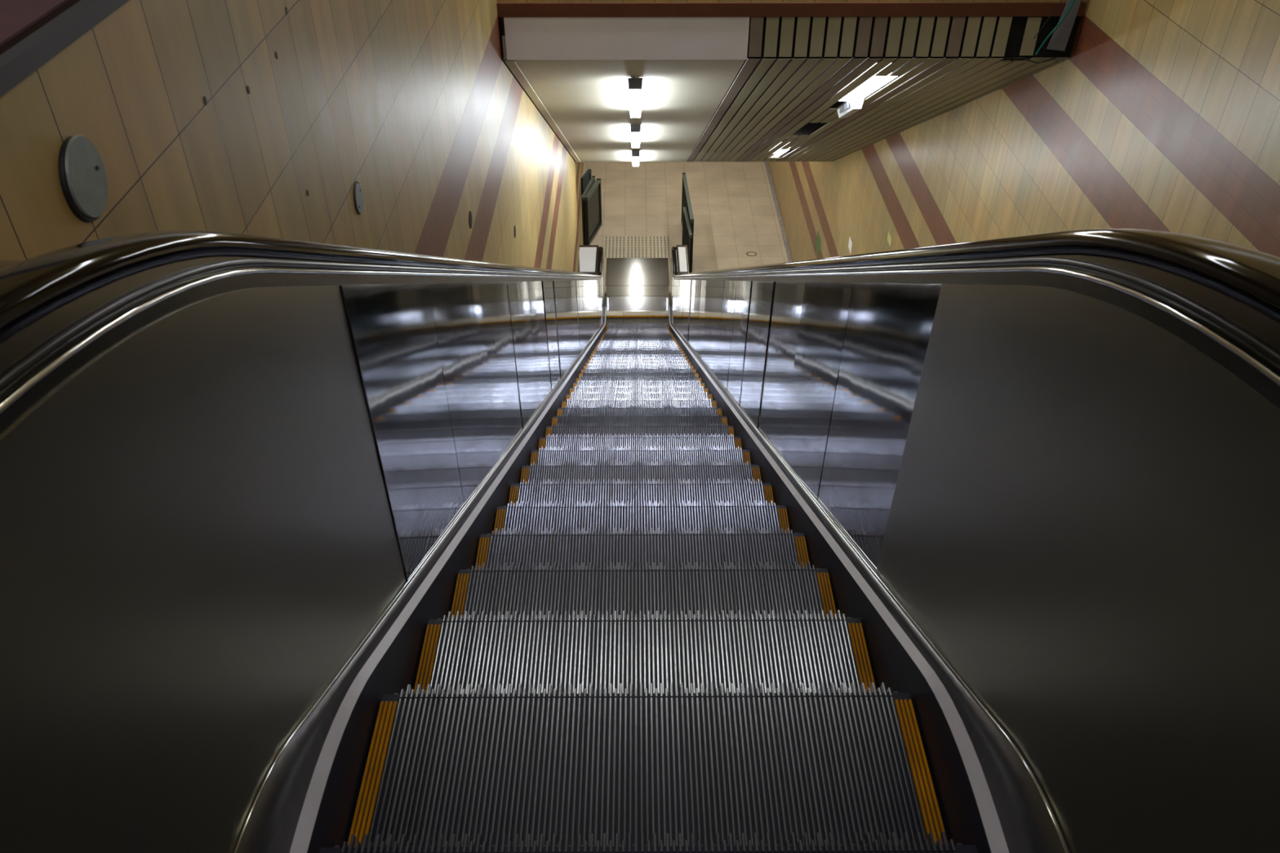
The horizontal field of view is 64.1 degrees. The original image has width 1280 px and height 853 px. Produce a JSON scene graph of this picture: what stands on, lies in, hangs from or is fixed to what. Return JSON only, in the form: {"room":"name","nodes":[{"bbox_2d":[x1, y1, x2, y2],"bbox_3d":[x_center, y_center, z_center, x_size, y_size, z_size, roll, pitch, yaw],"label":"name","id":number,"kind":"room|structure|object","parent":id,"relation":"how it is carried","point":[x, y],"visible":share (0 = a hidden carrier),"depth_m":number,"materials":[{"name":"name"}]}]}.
{"room":"metro station","nodes":[
{"label":"metro station","id":0,"kind":"room"},
{"bbox_2d":[0,0,579,436],"bbox_3d":[-0.930,1.503,6.014,0.120,8.800,19.600,0,38,0],"label":"wall","id":1,"kind":"structure","parent":0,"point":[415,103],"depth_m":2.58,"materials":[{"name":"wood"}]},
{"bbox_2d":[0,0,69,46],"bbox_3d":[-1.748,0.234,0.538,1.673,0.086,12.570,0,38,0],"label":"trim","id":2,"kind":"structure","parent":1,"relation":"on","point":[16,16],"depth_m":1.57,"materials":[{"name":"red paint"}]},
{"bbox_2d":[0,0,80,55],"bbox_3d":[-0.895,0.210,0.524,0.033,0.022,12.570,0,38,0],"label":"trim","id":3,"kind":"structure","parent":1,"relation":"attached to","point":[66,6],"depth_m":1.54,"materials":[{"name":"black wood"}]},
{"bbox_2d":[0,0,128,97],"bbox_3d":[-0.865,0.207,0.521,0.026,0.030,12.570,0,38,0],"label":"trim","id":4,"kind":"structure","parent":1,"relation":"attached to","point":[31,53],"depth_m":1.49,"materials":[{"name":"grey metal"}]},
{"bbox_2d":[57,134,107,222],"bbox_3d":[-0.854,-0.380,1.575,0.013,0.132,0.118,0,38,0],"label":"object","id":5,"kind":"object","parent":1,"relation":"attached to","point":[82,171],"visible":1,"depth_m":1.56,"materials":[{"name":"grey"}]},
{"bbox_2d":[203,96,207,105],"bbox_3d":[-0.862,-0.646,2.029,0.002,0.018,0.012,0,38,0],"label":"screw hole","id":6,"kind":"object","parent":1,"relation":"attached to","point":[204,97],"visible":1,"depth_m":2.03,"materials":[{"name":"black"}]},
{"bbox_2d":[353,181,363,214],"bbox_3d":[-0.863,-0.702,3.140,0.007,0.104,0.090,0,38,0],"label":"junction box cover","id":7,"kind":"object","parent":1,"relation":"attached to","point":[357,192],"visible":1,"depth_m":3.13,"materials":[{"name":"grey metal"}]},
{"bbox_2d":[468,210,471,228],"bbox_3d":[-0.873,-1.065,5.266,0.003,0.090,0.090,0,38,0],"label":"junction box cover","id":8,"kind":"object","parent":1,"relation":"attached to","point":[470,213],"visible":1,"depth_m":5.26,"materials":[{"name":"black metal"}]},
{"bbox_2d":[497,17,576,162],"bbox_3d":[-0.889,-3.141,10.381,0.012,4.102,7.092,0,38,0],"label":"trim","id":9,"kind":"structure","parent":1,"relation":"attached to","point":[503,60],"depth_m":6.93,"materials":[{"name":"black wood"}]},
{"bbox_2d":[504,60,581,162],"bbox_3d":[-0.858,-3.038,10.502,0.075,3.779,7.030,0,38,0],"label":"trim","id":10,"kind":"structure","parent":1,"relation":"attached to","point":[512,64],"depth_m":8.43,"materials":[{"name":"beige paint"}]},
{"bbox_2d":[575,162,582,246],"bbox_3d":[-1.107,-3.632,16.097,0.215,4.200,2.600,0,38,0],"label":"wall","id":11,"kind":"structure","parent":0,"point":[577,164],"depth_m":16.86,"materials":[{"name":"wood"}]},
{"bbox_2d":[580,161,583,177],"bbox_3d":[-1.372,-6.383,19.593,0.375,4.200,6.300,0,38,0],"label":"wall","id":12,"kind":"structure","parent":0,"point":[581,162],"depth_m":20.78,"materials":[{"name":"wood"}]},
{"bbox_2d":[502,35,745,161],"bbox_3d":[-0.114,-3.099,10.439,1.562,3.940,7.060,0,38,0],"label":"ceiling","id":13,"kind":"structure","parent":0,"point":[588,100],"depth_m":8.39,"materials":[{"name":"beige paint"}]},
{"bbox_2d":[627,77,642,117],"bbox_3d":[-0.036,-2.582,8.075,0.106,0.852,1.500,0,38,0],"label":"tube light","id":14,"kind":"object","parent":13,"relation":"attached to","point":[635,84],"visible":1,"depth_m":7.64,"materials":[{"name":"grey plastic"}]},
{"bbox_2d":[628,89,641,117],"bbox_3d":[-0.037,-2.584,8.110,0.100,0.811,1.442,0,38,0],"label":"diffuser","id":15,"kind":"object","parent":14,"relation":"attached to","point":[635,95],"depth_m":7.99,"materials":[{"name":"white plastic"}]},
{"bbox_2d":[630,124,640,147],"bbox_3d":[-0.046,-3.061,10.802,0.106,0.830,1.460,0,38,0],"label":"tube light","id":16,"kind":"object","parent":13,"relation":"attached to","point":[635,129],"visible":1,"depth_m":10.27,"materials":[{"name":"grey plastic"}]},
{"bbox_2d":[631,132,640,147],"bbox_3d":[-0.046,-3.063,10.838,0.100,0.789,1.402,0,38,0],"label":"diffuser","id":17,"kind":"object","parent":16,"relation":"attached to","point":[635,136],"depth_m":10.74,"materials":[{"name":"white plastic"}]},
{"bbox_2d":[631,150,639,166],"bbox_3d":[-0.056,-3.535,13.496,0.106,0.798,1.400,0,38,0],"label":"tube light","id":18,"kind":"object","parent":13,"relation":"attached to","point":[635,153],"visible":1,"depth_m":12.92,"materials":[{"name":"grey plastic"}]},
{"bbox_2d":[631,156,639,166],"bbox_3d":[-0.056,-3.537,13.531,0.100,0.757,1.342,0,38,0],"label":"diffuser","id":19,"kind":"object","parent":18,"relation":"attached to","point":[635,160],"depth_m":13.54,"materials":[{"name":"white plastic"}]},
{"bbox_2d":[582,161,788,324],"bbox_3d":[0.943,-4.376,20.357,8.000,0.300,8.600,0,38,0],"label":"floor","id":20,"kind":"structure","parent":0,"point":[735,215],"depth_m":19.88,"materials":[{"name":"beige tile"}]},
{"bbox_2d":[0,244,606,852],"bbox_3d":[-0.746,-0.367,8.318,0.438,8.800,16.733,0,38,0],"label":"balustrade","id":21,"kind":"object","parent":20,"relation":"on","point":[240,498],"visible":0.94,"depth_m":1.39,"materials":[{"name":"silver metal"}]},
{"bbox_2d":[0,230,604,344],"bbox_3d":[-0.615,-0.582,8.194,0.082,8.384,16.802,0,38,0],"label":"handrail","id":22,"kind":"object","parent":21,"relation":"on","point":[33,288],"visible":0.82,"depth_m":1.14,"materials":[{"name":"black rubber"}]},
{"bbox_2d":[605,297,608,306],"bbox_3d":[-0.552,-2.081,17.117,0.034,0.040,0.240,0,38,0],"label":"light","id":23,"kind":"object","parent":21,"relation":"attached to","point":[606,298],"visible":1,"depth_m":17.09,"materials":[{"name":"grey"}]},
{"bbox_2d":[605,322,669,329],"bbox_3d":[-0.038,-1.496,16.596,1.028,0.175,0.420,0,38,0],"label":"step","id":24,"kind":"structure","parent":21,"relation":"attached to","point":[608,326],"depth_m":16.63,"materials":[{"name":"metal"}]},
{"bbox_2d":[605,328,669,331],"bbox_3d":[-0.037,-1.369,16.254,1.028,0.175,0.420,0,38,0],"label":"step","id":25,"kind":"structure","parent":21,"relation":"attached to","point":[620,330],"depth_m":16.34,"materials":[{"name":"metal"}]},
{"bbox_2d":[600,335,674,338],"bbox_3d":[-0.030,-1.081,14.270,1.028,0.175,0.420,0,38,0],"label":"step","id":26,"kind":"structure","parent":21,"relation":"attached to","point":[606,336],"depth_m":14.36,"materials":[{"name":"metal"}]},
{"bbox_2d":[604,329,671,332],"bbox_3d":[-0.036,-1.310,15.859,1.028,0.175,0.420,0,38,0],"label":"step","id":27,"kind":"structure","parent":21,"relation":"attached to","point":[651,331],"depth_m":15.95,"materials":[{"name":"metal"}]},
{"bbox_2d":[603,332,672,335],"bbox_3d":[-0.033,-1.195,15.064,1.028,0.175,0.420,0,38,0],"label":"step","id":28,"kind":"structure","parent":21,"relation":"attached to","point":[618,333],"depth_m":15.16,"materials":[{"name":"metal"}]},
{"bbox_2d":[600,337,675,340],"bbox_3d":[-0.029,-1.024,13.873,1.028,0.175,0.420,0,38,0],"label":"step","id":29,"kind":"structure","parent":21,"relation":"attached to","point":[605,338],"depth_m":13.96,"materials":[{"name":"metal"}]},
{"bbox_2d":[599,338,676,342],"bbox_3d":[-0.027,-0.966,13.476,1.028,0.175,0.420,0,38,0],"label":"step","id":30,"kind":"structure","parent":21,"relation":"attached to","point":[602,340],"depth_m":13.56,"materials":[{"name":"metal"}]},
{"bbox_2d":[594,346,681,351],"bbox_3d":[-0.022,-0.737,11.887,1.028,0.175,0.420,0,38,0],"label":"step","id":31,"kind":"structure","parent":21,"relation":"attached to","point":[605,348],"depth_m":11.98,"materials":[{"name":"metal"}]},
{"bbox_2d":[592,348,683,353],"bbox_3d":[-0.021,-0.680,11.490,1.028,0.175,0.420,0,38,0],"label":"step","id":32,"kind":"structure","parent":21,"relation":"attached to","point":[597,351],"depth_m":11.58,"materials":[{"name":"metal"}]},
{"bbox_2d":[591,351,684,355],"bbox_3d":[-0.019,-0.623,11.093,1.028,0.175,0.420,0,38,0],"label":"step","id":33,"kind":"structure","parent":21,"relation":"attached to","point":[677,353],"depth_m":11.17,"materials":[{"name":"metal"}]},
{"bbox_2d":[587,356,688,362],"bbox_3d":[-0.016,-0.508,10.298,1.028,0.175,0.420,0,38,0],"label":"step","id":34,"kind":"structure","parent":21,"relation":"attached to","point":[656,358],"depth_m":10.38,"materials":[{"name":"metal"}]},
{"bbox_2d":[578,370,698,377],"bbox_3d":[-0.011,-0.280,8.710,1.028,0.175,0.420,0,38,0],"label":"step","id":35,"kind":"structure","parent":21,"relation":"attached to","point":[583,374],"depth_m":8.79,"materials":[{"name":"metal"}]},
{"bbox_2d":[576,375,701,382],"bbox_3d":[-0.009,-0.222,8.313,1.028,0.175,0.420,0,38,0],"label":"step","id":36,"kind":"structure","parent":21,"relation":"attached to","point":[605,379],"depth_m":8.39,"materials":[{"name":"metal"}]},
{"bbox_2d":[573,380,704,387],"bbox_3d":[-0.008,-0.165,7.915,1.028,0.175,0.420,0,38,0],"label":"step","id":37,"kind":"structure","parent":21,"relation":"attached to","point":[604,384],"depth_m":8.00,"materials":[{"name":"metal"}]},
{"bbox_2d":[569,385,708,394],"bbox_3d":[-0.007,-0.108,7.518,1.028,0.175,0.420,0,38,0],"label":"step","id":38,"kind":"structure","parent":21,"relation":"attached to","point":[575,389],"depth_m":7.59,"materials":[{"name":"metal"}]},
{"bbox_2d":[565,391,712,400],"bbox_3d":[-0.005,-0.051,7.121,1.028,0.175,0.420,0,38,0],"label":"step","id":39,"kind":"structure","parent":21,"relation":"attached to","point":[573,395],"depth_m":7.20,"materials":[{"name":"metal"}]},
{"bbox_2d":[561,397,716,408],"bbox_3d":[-0.004,0.007,6.724,1.028,0.175,0.420,0,38,0],"label":"step","id":40,"kind":"structure","parent":21,"relation":"attached to","point":[687,402],"depth_m":6.80,"materials":[{"name":"metal"}]},
{"bbox_2d":[556,404,722,416],"bbox_3d":[-0.003,0.064,6.327,1.028,0.175,0.420,0,38,0],"label":"step","id":41,"kind":"structure","parent":21,"relation":"attached to","point":[580,410],"depth_m":6.40,"materials":[{"name":"metal"}]},
{"bbox_2d":[551,413,728,426],"bbox_3d":[-0.001,0.121,5.930,1.028,0.175,0.420,0,38,0],"label":"step","id":42,"kind":"structure","parent":21,"relation":"attached to","point":[714,419],"depth_m":6.00,"materials":[{"name":"metal"}]},
{"bbox_2d":[545,422,734,437],"bbox_3d":[0.000,0.178,5.533,1.028,0.175,0.420,0,38,0],"label":"step","id":43,"kind":"structure","parent":21,"relation":"attached to","point":[559,429],"depth_m":5.60,"materials":[{"name":"metal"}]},
{"bbox_2d":[537,433,742,450],"bbox_3d":[0.002,0.235,5.135,1.028,0.175,0.420,0,38,0],"label":"step","id":44,"kind":"structure","parent":21,"relation":"attached to","point":[702,441],"depth_m":5.20,"materials":[{"name":"metal"}]},
{"bbox_2d":[529,446,751,466],"bbox_3d":[0.003,0.293,4.738,1.028,0.175,0.420,0,38,0],"label":"step","id":45,"kind":"structure","parent":21,"relation":"attached to","point":[708,455],"depth_m":4.80,"materials":[{"name":"metal"}]},
{"bbox_2d":[520,461,761,484],"bbox_3d":[0.004,0.350,4.341,1.028,0.175,0.420,0,38,0],"label":"step","id":46,"kind":"structure","parent":21,"relation":"attached to","point":[567,472],"depth_m":4.40,"materials":[{"name":"metal"}]},
{"bbox_2d":[508,479,773,506],"bbox_3d":[0.006,0.407,3.944,1.028,0.175,0.420,0,38,0],"label":"step","id":47,"kind":"structure","parent":21,"relation":"attached to","point":[525,492],"depth_m":4.00,"materials":[{"name":"metal"}]},
{"bbox_2d":[493,500,790,533],"bbox_3d":[0.007,0.464,3.547,1.028,0.175,0.420,0,38,0],"label":"step","id":48,"kind":"structure","parent":21,"relation":"attached to","point":[511,517],"depth_m":3.60,"materials":[{"name":"metal"}]},
{"bbox_2d":[475,527,808,569],"bbox_3d":[0.009,0.522,3.150,1.028,0.175,0.420,0,38,0],"label":"step","id":49,"kind":"structure","parent":21,"relation":"attached to","point":[565,548],"depth_m":3.19,"materials":[{"name":"metal"}]},
{"bbox_2d":[450,561,837,619],"bbox_3d":[0.010,0.579,2.752,1.028,0.175,0.420,0,38,0],"label":"step","id":50,"kind":"structure","parent":21,"relation":"attached to","point":[619,589],"depth_m":2.79,"materials":[{"name":"metal"}]},
{"bbox_2d":[413,609,876,693],"bbox_3d":[0.011,0.639,2.335,1.028,0.175,0.420,0,38,0],"label":"step","id":51,"kind":"structure","parent":21,"relation":"attached to","point":[777,651],"depth_m":2.35,"materials":[{"name":"metal"}]},
{"bbox_2d":[347,682,947,847],"bbox_3d":[0.013,0.702,1.895,1.028,0.175,0.420,0,38,0],"label":"step","id":52,"kind":"structure","parent":21,"relation":"attached to","point":[635,763],"depth_m":1.86,"materials":[{"name":"metal"}]},
{"bbox_2d":[319,831,977,852],"bbox_3d":[0.014,0.839,1.500,1.028,0.175,0.420,0,38,0],"label":"step","id":53,"kind":"structure","parent":21,"relation":"attached to","point":[855,847],"depth_m":1.60,"materials":[{"name":"metal"}]},
{"bbox_2d":[580,168,601,244],"bbox_3d":[-0.957,-4.047,18.880,0.359,0.950,1.201,9,39,11],"label":"screen","id":54,"kind":"object","parent":20,"relation":"on","point":[591,195],"visible":0.92,"depth_m":18.68,"materials":[{"name":"black metal"}]},
{"bbox_2d":[603,235,671,257],"bbox_3d":[-0.050,-3.292,18.728,1.226,0.011,0.833,0,38,0],"label":"tactile paving","id":55,"kind":"structure","parent":20,"relation":"on","point":[608,251],"depth_m":18.72,"materials":[{"name":"brown tile"}]},
{"bbox_2d":[605,257,669,285],"bbox_3d":[-0.046,-2.728,18.013,1.100,0.009,0.975,0,38,0],"label":"plate","id":56,"kind":"object","parent":20,"relation":"on","point":[620,271],"visible":1,"depth_m":18.00,"materials":[{"name":"metal"}]},
{"bbox_2d":[606,296,668,317],"bbox_3d":[-0.041,-2.004,17.110,1.026,0.028,0.630,0,38,0],"label":"plate","id":57,"kind":"object","parent":20,"relation":"on","point":[615,303],"visible":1,"depth_m":17.14,"materials":[{"name":"silver metal"}]},
{"bbox_2d":[605,285,669,296],"bbox_3d":[-0.043,-2.317,17.490,1.070,0.009,0.345,0,38,0],"label":"plate","id":58,"kind":"object","parent":20,"relation":"on","point":[611,291],"visible":1,"depth_m":17.49,"materials":[{"name":"metal"}]},
{"bbox_2d":[680,172,693,273],"bbox_3d":[0.822,-3.592,18.269,0.126,0.990,2.261,-1,38,-2],"label":"gate","id":59,"kind":"object","parent":20,"relation":"on","point":[687,219],"visible":0.85,"depth_m":17.86,"materials":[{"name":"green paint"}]},
{"bbox_2d":[746,251,756,256],"bbox_3d":[2.022,-3.126,18.521,0.200,0.005,0.160,0,38,0],"label":"ring","id":60,"kind":"object","parent":20,"relation":"on","point":[749,251],"visible":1,"depth_m":18.51,"materials":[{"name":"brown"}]},
{"bbox_2d":[668,244,1279,852],"bbox_3d":[0.654,-0.371,8.322,0.296,8.800,16.733,0,38,0],"label":"balustrade","id":61,"kind":"object","parent":20,"relation":"on","point":[1042,493],"visible":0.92,"depth_m":1.44,"materials":[{"name":"silver metal"}]},
{"bbox_2d":[604,331,671,333],"bbox_3d":[-0.034,-1.252,15.461,1.028,0.175,0.420,0,38,0],"label":"step","id":62,"kind":"structure","parent":61,"relation":"attached to","point":[608,332],"depth_m":15.55,"materials":[{"name":"metal"}]},
{"bbox_2d":[602,333,673,337],"bbox_3d":[-0.032,-1.138,14.667,1.028,0.175,0.420,0,38,0],"label":"step","id":63,"kind":"structure","parent":61,"relation":"attached to","point":[606,335],"depth_m":14.76,"materials":[{"name":"metal"}]},
{"bbox_2d":[598,340,677,343],"bbox_3d":[-0.026,-0.909,13.079,1.028,0.175,0.420,0,38,0],"label":"step","id":64,"kind":"structure","parent":61,"relation":"attached to","point":[609,341],"depth_m":13.17,"materials":[{"name":"metal"}]},
{"bbox_2d":[596,342,679,346],"bbox_3d":[-0.025,-0.852,12.681,1.028,0.175,0.420,0,38,0],"label":"step","id":65,"kind":"structure","parent":61,"relation":"attached to","point":[606,344],"depth_m":12.77,"materials":[{"name":"metal"}]},
{"bbox_2d":[595,344,680,348],"bbox_3d":[-0.023,-0.795,12.284,1.028,0.175,0.420,0,38,0],"label":"step","id":66,"kind":"structure","parent":61,"relation":"attached to","point":[599,346],"depth_m":12.36,"materials":[{"name":"metal"}]},
{"bbox_2d":[589,354,687,359],"bbox_3d":[-0.018,-0.566,10.696,1.028,0.175,0.420,0,38,0],"label":"step","id":67,"kind":"structure","parent":61,"relation":"attached to","point":[597,356],"depth_m":10.78,"materials":[{"name":"metal"}]},
{"bbox_2d":[585,360,691,365],"bbox_3d":[-0.015,-0.451,9.901,1.028,0.175,0.420,0,38,0],"label":"step","id":68,"kind":"structure","parent":61,"relation":"attached to","point":[611,362],"depth_m":9.99,"materials":[{"name":"metal"}]},
{"bbox_2d":[583,363,693,368],"bbox_3d":[-0.014,-0.394,9.504,1.028,0.175,0.420,0,38,0],"label":"step","id":69,"kind":"structure","parent":61,"relation":"attached to","point":[596,366],"depth_m":9.59,"materials":[{"name":"metal"}]},
{"bbox_2d":[581,367,695,373],"bbox_3d":[-0.012,-0.337,9.107,1.028,0.175,0.420,0,38,0],"label":"step","id":70,"kind":"structure","parent":61,"relation":"attached to","point":[601,370],"depth_m":9.19,"materials":[{"name":"metal"}]},
{"bbox_2d":[671,227,1279,323],"bbox_3d":[0.595,-0.585,8.197,0.082,8.384,16.802,0,38,0],"label":"handrail","id":71,"kind":"object","parent":61,"relation":"on","point":[1249,277],"visible":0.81,"depth_m":1.21,"materials":[{"name":"black rubber"}]},
{"bbox_2d":[687,151,831,161],"bbox_3d":[0.625,-6.551,17.849,4.160,0.200,8.850,0,38,0],"label":"ceiling","id":72,"kind":"structure","parent":0,"point":[785,153],"depth_m":14.39,"materials":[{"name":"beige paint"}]},
{"bbox_2d":[497,0,1085,2],"bbox_3d":[0.071,-4.141,5.197,5.360,3.920,0.150,0,38,0],"label":"wall header","id":73,"kind":"structure","parent":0,"point":[498,1],"depth_m":6.30,"materials":[{"name":"tile"}]},
{"bbox_2d":[503,17,749,60],"bbox_3d":[-0.083,-2.450,6.444,1.527,0.263,0.042,0,38,0],"label":"ceiling panel","id":74,"kind":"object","parent":73,"relation":"attached to","point":[526,37],"depth_m":6.42,"materials":[{"name":"white paint"}]},
{"bbox_2d":[496,2,1086,17],"bbox_3d":[0.935,-2.578,6.324,3.632,0.080,0.020,0,38,0],"label":"ceiling beam","id":75,"kind":"structure","parent":73,"relation":"attached to","point":[504,9],"depth_m":6.31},
{"bbox_2d":[1018,17,1041,55],"bbox_3d":[2.458,-2.457,6.441,0.085,0.235,0.010,0,38,0],"label":"loose slat","id":76,"kind":"object","parent":73,"relation":"hanging from","point":[1033,24],"visible":1,"depth_m":6.43,"materials":[{"name":"beige wood"}]},
{"bbox_2d":[1033,0,1062,39],"bbox_3d":[2.552,-2.562,6.312,0.165,0.342,0.014,4,38,5],"label":"cable","id":77,"kind":"object","parent":73,"relation":"hanging from","point":[1061,0],"visible":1,"depth_m":6.35,"materials":[{"name":"rubber"}]},
{"bbox_2d":[1035,0,1075,55],"bbox_3d":[2.590,-2.517,6.336,0.176,0.443,0.022,8,39,11],"label":"cable","id":78,"kind":"object","parent":73,"relation":"hanging from","point":[1073,1],"visible":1,"depth_m":6.36,"materials":[{"name":"teal metal"}]},
{"bbox_2d":[1046,0,1082,51],"bbox_3d":[2.648,-2.542,6.335,0.165,0.440,0.040,0,38,0],"label":"duct","id":79,"kind":"object","parent":73,"relation":"attached to","point":[1059,41],"visible":1,"depth_m":6.37,"materials":[{"name":"grey metal"}]},
{"bbox_2d":[686,16,1080,161],"bbox_3d":[1.703,-3.141,10.395,2.067,4.060,7.090,0,38,0],"label":"ceiling","id":80,"kind":"structure","parent":0,"point":[981,79],"depth_m":7.24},
{"bbox_2d":[767,141,791,157],"bbox_3d":[1.784,-3.590,13.232,0.165,0.658,1.112,0,38,0],"label":"recessed light","id":81,"kind":"object","parent":80,"relation":"in","point":[780,152],"visible":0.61,"depth_m":13.24,"materials":[{"name":"grey plastic"}]},
{"bbox_2d":[830,61,897,118],"bbox_3d":[1.738,-2.651,8.100,0.195,1.003,1.584,0,38,0],"label":"recessed light","id":82,"kind":"object","parent":80,"relation":"in","point":[854,100],"visible":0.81,"depth_m":8.13,"materials":[{"name":"grey plastic"}]},
{"bbox_2d":[1007,56,1057,63],"bbox_3d":[2.498,-2.336,6.502,0.307,0.038,0.048,6,39,7],"label":"cable","id":83,"kind":"object","parent":80,"relation":"attached to","point":[1056,56],"visible":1,"depth_m":6.49,"materials":[{"name":"black rubber"}]},
{"bbox_2d":[767,0,1279,262],"bbox_3d":[2.819,-2.240,8.749,0.150,11.300,28.500,0,38,0],"label":"wall","id":84,"kind":"structure","parent":0,"point":[1160,115],"depth_m":6.11,"materials":[{"name":"wood"}]},
{"bbox_2d":[764,161,791,262],"bbox_3d":[2.675,-4.539,20.301,0.055,0.025,7.100,0,38,0],"label":"baseboard","id":85,"kind":"structure","parent":84,"relation":"attached to","point":[783,233],"depth_m":19.71,"materials":[{"name":"grey metal"}]},
{"bbox_2d":[815,231,821,257],"bbox_3d":[2.720,-2.779,15.610,0.002,0.300,0.350,0,38,0],"label":"smear","id":86,"kind":"object","parent":84,"relation":"attached to","point":[818,238],"visible":0.86,"depth_m":15.59,"materials":[{"name":"green"}]},
{"bbox_2d":[848,237,852,253],"bbox_3d":[2.729,-2.355,13.278,0.002,0.150,0.200,0,38,0],"label":"sticker","id":87,"kind":"object","parent":84,"relation":"attached to","point":[850,244],"visible":1,"depth_m":13.27,"materials":[{"name":"beige paper"}]},
{"bbox_2d":[887,231,891,247],"bbox_3d":[2.736,-2.060,11.220,0.002,0.110,0.170,0,38,0],"label":"sticker","id":88,"kind":"object","parent":84,"relation":"attached to","point":[889,237],"visible":1,"depth_m":11.21,"materials":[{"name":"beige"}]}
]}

